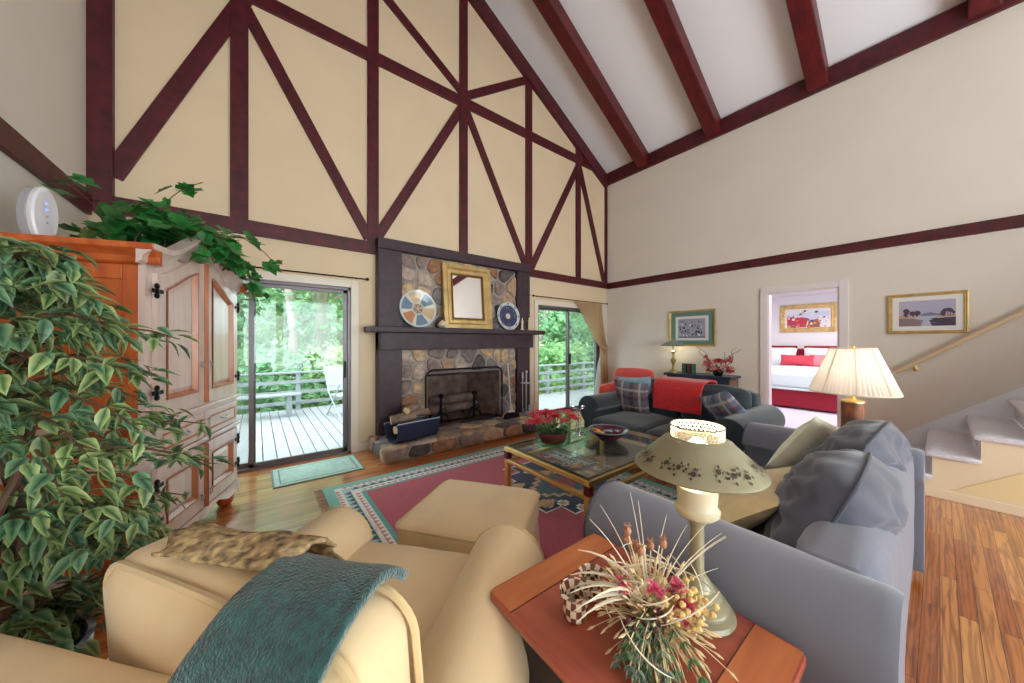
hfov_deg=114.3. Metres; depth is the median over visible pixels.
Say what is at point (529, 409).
shovel
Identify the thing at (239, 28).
trim
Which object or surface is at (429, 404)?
log
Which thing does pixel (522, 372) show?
fire poker
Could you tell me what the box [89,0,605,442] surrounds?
wall
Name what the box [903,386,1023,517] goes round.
staircase
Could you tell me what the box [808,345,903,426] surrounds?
table lamp
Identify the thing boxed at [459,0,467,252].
trim
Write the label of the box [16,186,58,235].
speaker
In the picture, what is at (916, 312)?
print
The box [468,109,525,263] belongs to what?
trim
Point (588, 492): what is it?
coffee table
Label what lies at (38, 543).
ficus tree
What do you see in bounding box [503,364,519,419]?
brush
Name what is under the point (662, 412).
blanket
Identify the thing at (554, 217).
trim
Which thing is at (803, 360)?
pillow
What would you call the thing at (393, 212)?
trim
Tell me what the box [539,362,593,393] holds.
deck railing
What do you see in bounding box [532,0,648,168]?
ceiling beam
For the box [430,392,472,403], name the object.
log
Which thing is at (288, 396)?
bench
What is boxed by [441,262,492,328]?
wall mirror
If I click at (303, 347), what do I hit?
tree
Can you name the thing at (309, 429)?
floor
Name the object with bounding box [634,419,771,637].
table lamp
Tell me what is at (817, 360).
pillow
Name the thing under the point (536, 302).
trim
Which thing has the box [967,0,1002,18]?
ceiling beam
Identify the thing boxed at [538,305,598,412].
door
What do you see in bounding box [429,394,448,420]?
andiron
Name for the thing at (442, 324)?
conch shell
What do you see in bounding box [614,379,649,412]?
cushion
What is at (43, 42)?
wall
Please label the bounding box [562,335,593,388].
shrub
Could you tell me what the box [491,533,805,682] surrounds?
end table
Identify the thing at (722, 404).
cushion
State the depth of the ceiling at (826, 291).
7.85 m
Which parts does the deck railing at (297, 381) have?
rail, rail, rail, rail, post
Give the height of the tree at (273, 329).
7.300 m
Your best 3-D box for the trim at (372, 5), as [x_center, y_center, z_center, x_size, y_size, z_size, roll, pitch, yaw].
[-1.766,-3.015,4.198,0.135,3.550,0.035,0,0,-38]
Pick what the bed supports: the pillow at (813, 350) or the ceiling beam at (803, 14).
the pillow at (813, 350)
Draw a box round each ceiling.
[485,0,966,172]
[772,290,836,297]
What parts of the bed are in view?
headboard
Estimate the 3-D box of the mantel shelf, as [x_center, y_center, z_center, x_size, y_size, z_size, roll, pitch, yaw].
[-0.649,-0.150,4.867,2.800,0.070,0.340,0,0,-38]
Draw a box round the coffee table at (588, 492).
[504,422,660,518]
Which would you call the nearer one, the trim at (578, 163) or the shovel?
the shovel
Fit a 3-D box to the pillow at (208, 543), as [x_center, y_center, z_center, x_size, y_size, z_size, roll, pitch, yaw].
[-0.571,0.484,0.719,0.405,0.156,0.168,0,0,11]
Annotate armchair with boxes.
[0,506,543,682]
[599,368,653,393]
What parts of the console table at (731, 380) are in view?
drawer, panel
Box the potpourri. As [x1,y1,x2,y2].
[600,427,622,433]
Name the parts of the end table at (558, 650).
drawer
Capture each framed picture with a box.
[669,308,715,346]
[780,302,836,332]
[888,290,968,333]
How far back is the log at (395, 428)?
3.94 m
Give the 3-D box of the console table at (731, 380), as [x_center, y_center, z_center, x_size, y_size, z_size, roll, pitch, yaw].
[3.082,0.945,5.411,0.427,0.830,1.020,0,0,-38]
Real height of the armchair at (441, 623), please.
0.895 m
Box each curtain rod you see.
[255,266,368,280]
[532,295,607,304]
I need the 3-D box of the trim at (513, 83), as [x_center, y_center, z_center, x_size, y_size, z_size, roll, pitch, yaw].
[-0.218,-4.150,5.397,1.375,0.996,0.029,0,0,-38]
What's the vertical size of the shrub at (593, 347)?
3.361 m
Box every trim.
[0,117,91,214]
[86,0,114,203]
[92,196,375,254]
[114,1,251,180]
[230,0,248,219]
[245,271,358,452]
[248,0,591,170]
[248,7,367,239]
[367,0,378,241]
[379,104,459,236]
[383,0,459,93]
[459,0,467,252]
[468,0,607,187]
[468,76,525,99]
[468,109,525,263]
[525,78,531,268]
[530,269,606,288]
[532,165,575,268]
[534,300,578,409]
[575,148,580,277]
[581,165,604,281]
[604,188,607,282]
[607,0,1023,185]
[607,214,1023,288]
[760,279,847,426]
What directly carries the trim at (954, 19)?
attached to the wall at (930, 136)
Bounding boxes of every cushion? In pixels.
[103,537,409,682]
[347,542,468,669]
[592,411,680,442]
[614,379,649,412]
[617,376,651,394]
[646,421,710,443]
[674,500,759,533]
[681,384,751,422]
[698,390,747,419]
[718,466,791,529]
[759,449,908,547]
[764,416,838,468]
[809,420,912,472]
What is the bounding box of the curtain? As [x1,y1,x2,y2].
[575,301,608,393]
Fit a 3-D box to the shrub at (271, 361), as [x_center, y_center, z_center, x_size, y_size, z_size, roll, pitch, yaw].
[-5.765,1.574,8.195,3.793,3.516,4.463,0,0,26]
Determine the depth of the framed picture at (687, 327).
5.70 m
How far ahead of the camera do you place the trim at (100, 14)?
2.80 m
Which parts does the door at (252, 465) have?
sash, handle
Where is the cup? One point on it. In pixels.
(572, 601)
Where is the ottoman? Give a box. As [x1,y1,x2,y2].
[395,479,539,553]
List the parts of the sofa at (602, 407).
arm, frame, backrest, arm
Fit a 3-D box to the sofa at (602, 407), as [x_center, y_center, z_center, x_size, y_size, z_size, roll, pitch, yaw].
[1.788,0.914,3.730,1.160,0.891,1.805,0,0,-38]
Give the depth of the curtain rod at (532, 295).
6.28 m
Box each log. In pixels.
[390,411,416,424]
[393,417,422,433]
[403,408,428,415]
[404,402,420,414]
[428,399,471,405]
[428,400,479,414]
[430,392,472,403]
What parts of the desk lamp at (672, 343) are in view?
stem, lamp shade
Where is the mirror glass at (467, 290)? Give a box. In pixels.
[452,275,482,318]
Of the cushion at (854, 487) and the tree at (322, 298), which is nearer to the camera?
the cushion at (854, 487)
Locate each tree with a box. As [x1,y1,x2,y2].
[0,235,238,657]
[236,288,305,414]
[237,288,342,408]
[241,288,307,347]
[241,291,342,404]
[256,291,342,403]
[257,315,335,386]
[275,291,342,369]
[284,289,298,376]
[314,292,333,404]
[539,310,591,391]
[539,310,593,389]
[557,312,593,381]
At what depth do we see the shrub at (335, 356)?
8.82 m
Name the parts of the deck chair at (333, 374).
leg, backrest, seat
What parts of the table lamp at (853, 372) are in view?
lamp shade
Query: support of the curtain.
hanging from the curtain rod at (532, 295)
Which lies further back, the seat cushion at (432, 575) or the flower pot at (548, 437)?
the flower pot at (548, 437)
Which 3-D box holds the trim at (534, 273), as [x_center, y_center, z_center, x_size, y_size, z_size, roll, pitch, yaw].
[1.188,-1.205,6.469,2.185,0.130,0.050,0,0,-38]
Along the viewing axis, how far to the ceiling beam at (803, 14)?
4.08 m
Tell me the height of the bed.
1.149 m
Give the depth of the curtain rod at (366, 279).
3.79 m
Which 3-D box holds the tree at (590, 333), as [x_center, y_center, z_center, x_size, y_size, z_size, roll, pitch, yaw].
[3.851,-0.537,14.899,4.359,8.211,5.787,0,0,-6]
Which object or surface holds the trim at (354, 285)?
attached to the wall at (290, 185)
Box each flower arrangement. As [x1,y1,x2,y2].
[570,493,738,682]
[695,346,740,375]
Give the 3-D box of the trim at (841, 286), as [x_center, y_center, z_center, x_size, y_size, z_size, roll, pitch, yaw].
[4.058,0.282,4.623,0.155,2.155,0.930,0,0,-38]
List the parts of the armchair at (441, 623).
frame, arm, arm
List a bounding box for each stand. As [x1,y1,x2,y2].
[519,370,531,415]
[571,406,584,434]
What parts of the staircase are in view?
baseboard, understair panel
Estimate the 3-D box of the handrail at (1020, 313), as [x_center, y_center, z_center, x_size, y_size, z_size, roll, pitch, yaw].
[5.387,-0.789,2.731,0.104,2.336,2.930,0,0,-38]
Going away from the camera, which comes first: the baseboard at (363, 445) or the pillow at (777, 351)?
the baseboard at (363, 445)
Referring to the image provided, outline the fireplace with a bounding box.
[364,237,556,463]
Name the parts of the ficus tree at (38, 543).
pot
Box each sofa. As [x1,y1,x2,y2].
[578,379,784,459]
[583,421,924,682]
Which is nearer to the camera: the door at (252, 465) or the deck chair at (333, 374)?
the door at (252, 465)
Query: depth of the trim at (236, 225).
3.56 m
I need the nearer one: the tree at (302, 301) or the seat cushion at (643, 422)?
the seat cushion at (643, 422)
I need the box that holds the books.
[682,363,695,373]
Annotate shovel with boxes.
[528,371,532,410]
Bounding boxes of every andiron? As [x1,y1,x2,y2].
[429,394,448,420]
[462,390,481,417]
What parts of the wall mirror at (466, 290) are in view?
molding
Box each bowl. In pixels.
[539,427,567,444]
[588,424,628,441]
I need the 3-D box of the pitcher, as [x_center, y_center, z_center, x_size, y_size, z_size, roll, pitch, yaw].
[0.238,0.720,0.983,0.097,0.077,0.081,0,0,-20]
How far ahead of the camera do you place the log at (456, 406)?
5.09 m
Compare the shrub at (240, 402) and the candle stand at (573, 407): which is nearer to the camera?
the candle stand at (573, 407)
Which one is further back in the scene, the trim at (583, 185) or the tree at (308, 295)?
the tree at (308, 295)
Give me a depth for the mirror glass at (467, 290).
4.89 m
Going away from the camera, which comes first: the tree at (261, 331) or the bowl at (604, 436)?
the bowl at (604, 436)
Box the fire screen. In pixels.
[425,366,502,426]
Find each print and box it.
[676,315,708,339]
[786,307,829,327]
[899,298,955,326]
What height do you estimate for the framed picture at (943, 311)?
0.460 m
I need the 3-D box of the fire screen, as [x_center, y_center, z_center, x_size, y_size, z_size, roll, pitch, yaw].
[-0.648,0.785,4.850,1.306,0.806,0.151,0,0,-38]
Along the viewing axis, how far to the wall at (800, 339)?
8.15 m
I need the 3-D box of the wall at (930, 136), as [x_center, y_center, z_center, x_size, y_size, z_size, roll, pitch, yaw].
[4.840,-1.155,3.622,0.120,5.030,9.020,0,0,-38]
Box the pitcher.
[578,563,604,601]
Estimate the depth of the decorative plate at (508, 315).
5.35 m
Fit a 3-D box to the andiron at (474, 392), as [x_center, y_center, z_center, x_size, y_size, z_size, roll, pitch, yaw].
[-0.702,0.982,5.361,0.253,0.424,0.447,0,0,-38]
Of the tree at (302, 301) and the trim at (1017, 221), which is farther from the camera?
the tree at (302, 301)
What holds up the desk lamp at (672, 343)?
on the console table at (731, 380)
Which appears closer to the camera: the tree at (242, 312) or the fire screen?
the fire screen
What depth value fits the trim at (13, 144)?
2.08 m
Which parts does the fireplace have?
surround post, surround post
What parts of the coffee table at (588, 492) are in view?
leg, rail, rail, rail, rail, leg, leg, rail, rail, rail, rail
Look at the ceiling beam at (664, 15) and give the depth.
4.77 m
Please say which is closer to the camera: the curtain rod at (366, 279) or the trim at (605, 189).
the curtain rod at (366, 279)
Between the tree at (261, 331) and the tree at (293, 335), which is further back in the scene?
the tree at (261, 331)
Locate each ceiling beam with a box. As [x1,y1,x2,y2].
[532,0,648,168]
[644,0,720,137]
[786,0,828,91]
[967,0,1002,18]
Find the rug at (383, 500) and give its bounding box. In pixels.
[314,439,676,559]
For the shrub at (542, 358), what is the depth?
10.54 m
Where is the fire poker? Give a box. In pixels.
[522,372,523,411]
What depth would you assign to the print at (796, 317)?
8.03 m
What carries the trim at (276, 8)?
attached to the wall at (290, 185)
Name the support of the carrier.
on the fireplace
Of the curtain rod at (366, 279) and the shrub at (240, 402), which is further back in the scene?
the shrub at (240, 402)
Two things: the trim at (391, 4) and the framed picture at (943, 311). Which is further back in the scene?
the trim at (391, 4)
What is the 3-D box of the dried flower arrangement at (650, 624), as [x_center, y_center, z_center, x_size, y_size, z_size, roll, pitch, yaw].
[0.339,0.599,0.844,0.390,0.347,0.338,0,0,22]
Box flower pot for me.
[526,408,581,447]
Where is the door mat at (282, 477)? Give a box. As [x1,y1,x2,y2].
[271,454,364,488]
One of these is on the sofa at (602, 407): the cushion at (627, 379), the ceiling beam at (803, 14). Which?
the cushion at (627, 379)
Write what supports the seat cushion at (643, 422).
on the sofa at (602, 407)
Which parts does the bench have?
seat, leg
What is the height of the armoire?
2.085 m
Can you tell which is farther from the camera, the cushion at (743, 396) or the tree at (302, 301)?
the tree at (302, 301)
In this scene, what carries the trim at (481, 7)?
attached to the wall at (290, 185)
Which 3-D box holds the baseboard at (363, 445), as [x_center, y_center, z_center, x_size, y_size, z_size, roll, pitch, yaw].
[0.068,1.310,5.624,4.990,0.100,0.018,0,0,-38]
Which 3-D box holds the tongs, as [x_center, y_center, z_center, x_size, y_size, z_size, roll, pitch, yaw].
[0.289,0.809,5.255,0.070,0.646,0.028,0,0,-38]
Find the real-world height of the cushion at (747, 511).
0.338 m
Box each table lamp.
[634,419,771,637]
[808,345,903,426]
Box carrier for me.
[384,416,439,443]
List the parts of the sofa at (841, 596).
arm, backrest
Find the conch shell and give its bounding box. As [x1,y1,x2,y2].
[438,320,446,327]
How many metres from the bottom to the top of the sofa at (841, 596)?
0.764 m
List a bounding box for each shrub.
[236,334,340,460]
[237,347,301,460]
[244,339,342,413]
[539,338,593,394]
[540,337,593,390]
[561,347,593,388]
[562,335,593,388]
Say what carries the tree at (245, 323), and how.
on the ground
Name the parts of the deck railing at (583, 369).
post, rail, rail, rail, rail, post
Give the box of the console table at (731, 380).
[664,371,740,386]
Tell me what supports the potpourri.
in the bowl at (604, 436)
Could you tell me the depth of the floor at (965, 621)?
2.05 m
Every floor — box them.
[35,404,1023,682]
[236,387,593,463]
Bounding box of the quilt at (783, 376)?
[772,365,818,388]
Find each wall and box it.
[0,0,88,236]
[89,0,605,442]
[606,2,1023,432]
[772,292,836,348]
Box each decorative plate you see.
[399,290,435,326]
[497,302,519,329]
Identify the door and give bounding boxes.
[237,278,350,472]
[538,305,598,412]
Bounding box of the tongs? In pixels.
[529,372,531,411]
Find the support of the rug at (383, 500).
on the floor at (965, 621)
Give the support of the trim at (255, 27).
attached to the wall at (290, 185)
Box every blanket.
[167,552,408,682]
[648,379,680,418]
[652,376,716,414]
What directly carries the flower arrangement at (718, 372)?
on the console table at (731, 380)
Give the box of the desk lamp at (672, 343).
[660,339,685,372]
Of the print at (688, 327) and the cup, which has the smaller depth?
the cup
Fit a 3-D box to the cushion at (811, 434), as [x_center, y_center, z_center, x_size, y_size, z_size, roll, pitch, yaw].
[1.930,0.700,2.147,0.544,0.512,0.258,0,0,-26]
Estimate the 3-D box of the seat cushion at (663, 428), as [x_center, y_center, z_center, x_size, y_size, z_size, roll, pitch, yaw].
[1.907,0.985,3.395,0.938,0.229,0.673,0,0,-38]
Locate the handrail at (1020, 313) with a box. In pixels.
[893,309,1023,373]
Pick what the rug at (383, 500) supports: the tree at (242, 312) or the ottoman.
the ottoman
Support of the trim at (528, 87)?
attached to the wall at (290, 185)
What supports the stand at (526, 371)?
on the fireplace
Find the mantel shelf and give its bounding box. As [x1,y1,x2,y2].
[364,326,544,334]
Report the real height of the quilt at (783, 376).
0.445 m
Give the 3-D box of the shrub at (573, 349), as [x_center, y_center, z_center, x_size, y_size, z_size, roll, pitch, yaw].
[2.065,1.511,11.821,4.247,3.361,4.914,0,0,-5]
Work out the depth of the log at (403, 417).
4.00 m
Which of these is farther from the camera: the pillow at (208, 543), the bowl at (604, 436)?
the bowl at (604, 436)
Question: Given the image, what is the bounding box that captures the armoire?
[0,232,248,599]
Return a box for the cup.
[560,577,590,623]
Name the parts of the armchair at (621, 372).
arm, backrest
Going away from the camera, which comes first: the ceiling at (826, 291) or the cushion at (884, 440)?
the cushion at (884, 440)
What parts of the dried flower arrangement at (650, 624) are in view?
pot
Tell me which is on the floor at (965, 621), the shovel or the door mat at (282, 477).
the door mat at (282, 477)
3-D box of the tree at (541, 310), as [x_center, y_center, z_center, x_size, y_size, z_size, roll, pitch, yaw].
[1.921,-0.175,15.359,5.276,7.485,3.973,0,0,41]
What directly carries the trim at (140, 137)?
attached to the wall at (290, 185)
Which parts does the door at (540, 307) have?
sash, sash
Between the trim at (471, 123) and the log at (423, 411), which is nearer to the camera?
the log at (423, 411)
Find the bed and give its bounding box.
[772,348,836,411]
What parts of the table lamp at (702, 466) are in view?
stem, bulb, lamp shade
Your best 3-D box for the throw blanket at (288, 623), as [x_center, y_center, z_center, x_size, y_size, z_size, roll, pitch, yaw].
[-0.461,0.827,0.509,0.407,0.829,0.435,0,0,16]
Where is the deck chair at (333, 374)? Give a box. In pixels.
[323,364,342,417]
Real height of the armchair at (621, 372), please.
0.871 m
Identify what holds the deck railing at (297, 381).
on the floor at (309, 429)
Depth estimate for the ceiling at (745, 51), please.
4.89 m
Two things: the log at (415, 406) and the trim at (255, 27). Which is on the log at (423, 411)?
the log at (415, 406)
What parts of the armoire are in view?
waist molding, cornice, drawer, door, door, raised panel, raised panel, panel molding, panel molding, panel molding, frame, arched cornice, drawer, raised panel, door, raised panel, panel molding, door, panel molding, panel molding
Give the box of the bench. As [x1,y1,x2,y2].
[236,392,301,416]
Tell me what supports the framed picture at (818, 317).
attached to the wall at (800, 339)
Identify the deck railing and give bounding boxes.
[237,370,342,409]
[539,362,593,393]
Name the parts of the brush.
handle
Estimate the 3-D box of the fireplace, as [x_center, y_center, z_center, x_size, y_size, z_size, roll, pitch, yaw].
[-0.780,0.177,5.040,2.818,2.965,1.590,0,0,-38]
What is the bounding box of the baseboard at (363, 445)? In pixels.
[359,441,368,450]
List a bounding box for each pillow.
[151,521,344,571]
[772,346,797,365]
[780,355,814,365]
[804,346,836,354]
[810,354,824,366]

